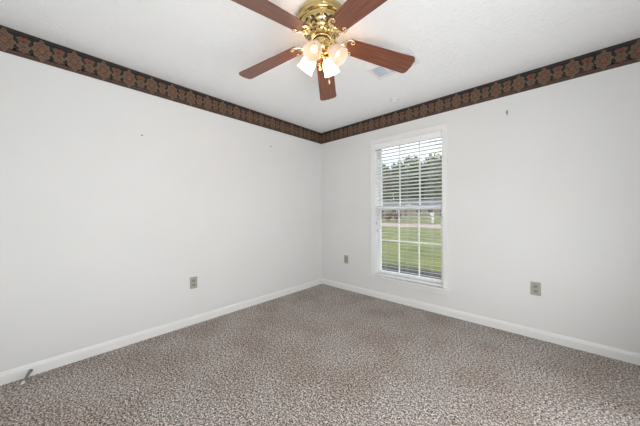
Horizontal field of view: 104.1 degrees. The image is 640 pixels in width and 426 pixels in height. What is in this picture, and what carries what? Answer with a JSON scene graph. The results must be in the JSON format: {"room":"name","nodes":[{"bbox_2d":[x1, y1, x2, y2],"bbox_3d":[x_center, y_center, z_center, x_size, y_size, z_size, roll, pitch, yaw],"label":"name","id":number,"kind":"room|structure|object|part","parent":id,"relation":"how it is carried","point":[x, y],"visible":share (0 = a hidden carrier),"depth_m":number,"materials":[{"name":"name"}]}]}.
{"room":"empty bedroom","nodes":[
{"label":"empty bedroom","id":0,"kind":"room"},
{"bbox_2d":[0,51,321,371],"bbox_3d":[-1.256,-0.058,2.758,0.120,2.440,3.640,0,0,43],"label":"wall","id":1,"kind":"structure","parent":0,"point":[106,226],"depth_m":2.19,"materials":[{"name":"paint"}]},
{"bbox_2d":[0,25,320,143],"bbox_3d":[-1.218,-1.190,2.716,0.003,0.178,3.640,0,0,43],"label":"trim","id":2,"kind":"structure","parent":1,"relation":"attached to","point":[14,42],"depth_m":2.20,"materials":[{"name":"brown paper"}]},
{"bbox_2d":[0,278,321,385],"bbox_3d":[-1.204,1.119,2.708,0.013,0.084,3.627,0,0,43],"label":"baseboard","id":3,"kind":"structure","parent":1,"relation":"attached to","point":[18,373],"depth_m":2.20,"materials":[{"name":"wood"}]},
{"bbox_2d":[21,369,32,384],"bbox_3d":[-2.027,1.135,1.722,0.024,0.039,0.135,0,0,-32],"label":"door stop","id":4,"kind":"object","parent":3,"relation":"attached to","point":[29,370],"visible":1,"depth_m":1.72,"materials":[{"name":"metal"}]},
{"bbox_2d":[190,276,196,288],"bbox_3d":[-1.315,0.732,2.595,0.009,0.120,0.072,0,0,43],"label":"wall outlet","id":5,"kind":"object","parent":1,"relation":"attached to","point":[193,280],"visible":1,"depth_m":2.59,"materials":[{"name":"plastic"}]},
{"bbox_2d":[0,284,639,425],"bbox_3d":[0.049,1.214,1.553,3.660,0.120,3.880,0,0,43],"label":"floor","id":6,"kind":"structure","parent":0,"point":[322,354],"depth_m":1.74,"materials":[{"name":"carpet"}]},
{"bbox_2d":[0,0,639,132],"bbox_3d":[0.033,-1.346,1.553,3.660,0.120,3.880,0,0,43],"label":"ceiling","id":7,"kind":"structure","parent":0,"point":[203,46],"depth_m":1.87,"materials":[{"name":"white paint"}]},
{"bbox_2d":[231,0,414,100],"bbox_3d":[0.028,-1.069,1.681,1.265,0.435,1.245,0,0,0],"label":"ceiling fan","id":8,"kind":"object","parent":7,"relation":"hanging from","point":[321,22],"visible":1,"depth_m":1.58,"materials":[{"name":"brown wood"}]},
{"bbox_3d":[-0.264,-1.081,1.341,0.152,0.006,0.492,15,19,39],"label":"blade","id":9,"kind":"part","parent":8,"relation":"part of","materials":[{"name":"brown wood"}]},
{"bbox_3d":[-0.367,-1.080,1.817,0.492,0.006,0.152,-10,8,23],"label":"blade","id":10,"kind":"part","parent":8,"relation":"part of","materials":[{"name":"brown wood"}]},
{"bbox_3d":[-0.090,-1.010,1.718,0.133,0.140,0.120,0,0,0],"label":"lamp shade","id":11,"kind":"part","parent":8,"relation":"part of","materials":[{"name":"white glass"}]},
{"bbox_3d":[-0.046,-1.010,1.544,0.118,0.140,0.134,0,0,0],"label":"lamp shade","id":12,"kind":"part","parent":8,"relation":"part of","materials":[{"name":"beige glass"}]},
{"bbox_3d":[-0.035,-1.033,1.566,0.052,0.076,0.067,0,0,0],"label":"light bulb","id":13,"kind":"part","parent":8,"relation":"part of","materials":[{"name":"white glass"}]},
{"bbox_3d":[0.053,-1.083,2.062,0.152,0.006,0.492,-12,-10,4],"label":"blade","id":14,"kind":"part","parent":8,"relation":"part of","materials":[{"name":"brown wood"}]},
{"bbox_3d":[0.079,-1.011,1.752,0.120,0.140,0.133,0,0,0],"label":"lamp shade","id":15,"kind":"part","parent":8,"relation":"part of","materials":[{"name":"white glass"}]},
{"bbox_3d":[0.113,-1.011,1.583,0.133,0.140,0.120,0,0,0],"label":"lamp shade","id":16,"kind":"part","parent":8,"relation":"part of","materials":[{"name":"beige glass"}]},
{"bbox_3d":[0.220,-1.083,1.292,0.152,0.006,0.492,14,2,-31],"label":"blade","id":17,"kind":"part","parent":8,"relation":"part of","materials":[{"name":"brown wood"}]},
{"bbox_3d":[0.416,-1.085,1.738,0.492,0.006,0.152,9,-14,-12],"label":"blade","id":18,"kind":"part","parent":8,"relation":"part of","materials":[{"name":"brown wood"}]},
{"bbox_2d":[367,50,420,79],"bbox_3d":[0.641,-1.283,2.190,0.400,0.013,0.224,0,0,43],"label":"ceiling vent","id":19,"kind":"object","parent":7,"relation":"in","point":[379,72],"visible":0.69,"depth_m":2.25,"materials":[{"name":"metal"}]},
{"bbox_2d":[390,97,399,102],"bbox_3d":[0.852,-1.272,2.843,0.104,0.038,0.104,0,0,43],"label":"ceiling sensor","id":20,"kind":"object","parent":7,"relation":"attached to","point":[394,99],"visible":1,"depth_m":2.82,"materials":[{"name":"plastic"}]},
{"bbox_2d":[321,62,639,353],"bbox_3d":[1.321,-0.074,2.930,3.660,2.440,0.120,0,0,43],"label":"wall","id":21,"kind":"structure","parent":0,"point":[545,190],"depth_m":2.27,"materials":[{"name":"paint"}]},
{"bbox_2d":[344,255,347,263],"bbox_3d":[0.389,0.699,3.713,0.072,0.120,0.009,0,0,43],"label":"wall outlet","id":22,"kind":"object","parent":21,"relation":"attached to","point":[345,256],"visible":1,"depth_m":3.71,"materials":[{"name":"plastic"}]},
{"bbox_2d":[369,123,449,294],"bbox_3d":[1.091,-0.035,3.124,1.014,1.900,0.191,0,0,43],"label":"window","id":23,"kind":"structure","parent":21,"relation":"in","point":[376,240],"depth_m":3.11,"materials":[{"name":"wood"}]},
{"bbox_2d":[375,131,441,286],"bbox_3d":[1.076,-0.037,3.107,0.844,1.761,0.083,0,0,43],"label":"window blind","id":24,"kind":"object","parent":23,"relation":"attached to","point":[438,134],"visible":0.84,"depth_m":3.07,"materials":[{"name":"plastic"}]},
{"bbox_3d":[0.759,-0.354,3.360,0.001,0.947,0.004,0,0,-21],"label":"lift cord","id":25,"kind":"part","parent":24,"relation":"part of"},
{"bbox_3d":[1.083,-0.028,3.116,0.002,1.703,0.055,0,0,43],"label":"ladder cord","id":26,"kind":"part","parent":24,"relation":"part of","materials":[{"name":"white fabric"}]},
{"bbox_3d":[1.089,0.832,3.116,0.836,0.022,0.050,0,0,43],"label":"rail","id":27,"kind":"part","parent":24,"relation":"part of","materials":[{"name":"white plastic"}]},
{"bbox_3d":[1.302,-0.029,2.913,0.002,1.703,0.055,0,0,43],"label":"ladder cord","id":28,"kind":"part","parent":24,"relation":"part of","materials":[{"name":"white fabric"}]},
{"bbox_3d":[1.126,0.384,3.159,0.848,0.927,0.030,0,0,43],"label":"sash","id":29,"kind":"part","parent":23,"relation":"part of","materials":[{"name":"plastic"}]},
{"bbox_3d":[1.143,-0.479,3.183,0.848,0.882,0.030,0,0,43],"label":"sash","id":30,"kind":"part","parent":23,"relation":"part of","materials":[{"name":"plastic"}]},
{"bbox_2d":[321,38,639,143],"bbox_3d":[1.272,-1.205,2.885,3.418,0.178,0.003,0,0,43],"label":"trim","id":31,"kind":"structure","parent":21,"relation":"attached to","point":[625,53],"depth_m":2.38,"materials":[{"name":"brown paper"}]},
{"bbox_2d":[322,278,639,364],"bbox_3d":[1.283,1.104,2.882,3.420,0.084,0.013,0,0,43],"label":"baseboard","id":32,"kind":"structure","parent":21,"relation":"attached to","point":[607,351],"depth_m":2.38,"materials":[{"name":"wood"}]},
{"bbox_2d":[530,281,540,295],"bbox_3d":[1.953,0.692,2.259,0.072,0.120,0.009,0,0,43],"label":"wall outlet","id":33,"kind":"object","parent":21,"relation":"attached to","point":[535,287],"visible":1,"depth_m":2.26,"materials":[{"name":"plastic"}]},
{"label":"outside","id":34,"kind":"structure","parent":0,"visible":0},
{"bbox_2d":[382,223,440,228],"bbox_3d":[5.165,1.592,31.604,270.000,0.260,8.850,0,0,43],"label":"street","id":35,"kind":"structure","parent":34,"point":[383,224],"depth_m":27.17,"materials":[{"name":"concrete"}]},
{"bbox_2d":[382,222,440,228],"bbox_3d":[5.182,1.522,31.623,270.000,0.400,9.400,0,0,43],"label":"kerb","id":36,"kind":"object","parent":35,"relation":"on","point":[382,222],"depth_m":30.59,"materials":[{"name":"concrete"}]},
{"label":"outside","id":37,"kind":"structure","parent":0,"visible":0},
{"bbox_2d":[382,217,441,272],"bbox_3d":[43.595,1.338,72.960,270.000,0.300,159.740,0,0,43],"label":"lawn","id":38,"kind":"structure","parent":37,"point":[387,244],"depth_m":10.15,"materials":[{"name":"green plant"}]},
{"bbox_2d":[382,162,390,200],"bbox_3d":[25.160,-9.994,102.358,11.723,22.987,12.230,0,0,-31],"label":"tree","id":39,"kind":"object","parent":38,"relation":"on","point":[384,188],"visible":0.15,"depth_m":98.38,"materials":[{"name":"green plant"}]},
{"bbox_2d":[385,211,392,220],"bbox_3d":[10.585,0.607,38.252,1.182,1.681,1.335,0,0,-13],"label":"shrub","id":40,"kind":"object","parent":38,"relation":"on","point":[391,212],"visible":0.83,"depth_m":38.03,"materials":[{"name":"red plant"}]},
{"bbox_2d":[393,213,401,220],"bbox_3d":[11.854,0.647,38.125,1.254,1.579,1.111,0,0,3],"label":"shrub","id":41,"kind":"object","parent":38,"relation":"on","point":[394,214],"visible":0.48,"depth_m":37.87,"materials":[{"name":"red plant"}]},
{"bbox_2d":[388,154,424,200],"bbox_3d":[31.035,-9.517,90.824,13.049,21.922,11.789,0,0,33],"label":"tree","id":42,"kind":"object","parent":38,"relation":"on","point":[409,172],"visible":0.48,"depth_m":88.06,"materials":[{"name":"green plant"}]},
{"bbox_2d":[382,199,441,215],"bbox_3d":[30.275,-1.231,76.272,27.200,5.000,8.400,0,0,43],"label":"house","id":43,"kind":"structure","parent":38,"relation":"on","point":[403,212],"depth_m":74.33,"materials":[{"name":"beige brick"}]},
{"bbox_2d":[382,264,441,279],"bbox_3d":[0.481,1.436,5.998,14.000,0.030,2.940,0,0,43],"label":"mulch bed","id":44,"kind":"object","parent":38,"relation":"on","point":[386,267],"depth_m":5.94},
{"bbox_2d":[418,153,440,199],"bbox_3d":[43.713,-10.622,96.662,12.913,24.013,14.293,0,0,-25],"label":"tree","id":45,"kind":"object","parent":38,"relation":"on","point":[426,170],"visible":0.12,"depth_m":94.16,"materials":[{"name":"green plant"}]},
{"bbox_2d":[423,156,441,199],"bbox_3d":[40.535,-8.858,84.436,11.077,20.504,11.633,0,0,-11],"label":"tree","id":46,"kind":"object","parent":38,"relation":"on","point":[438,161],"visible":0.28,"depth_m":80.94,"materials":[{"name":"green plant"}]}
]}

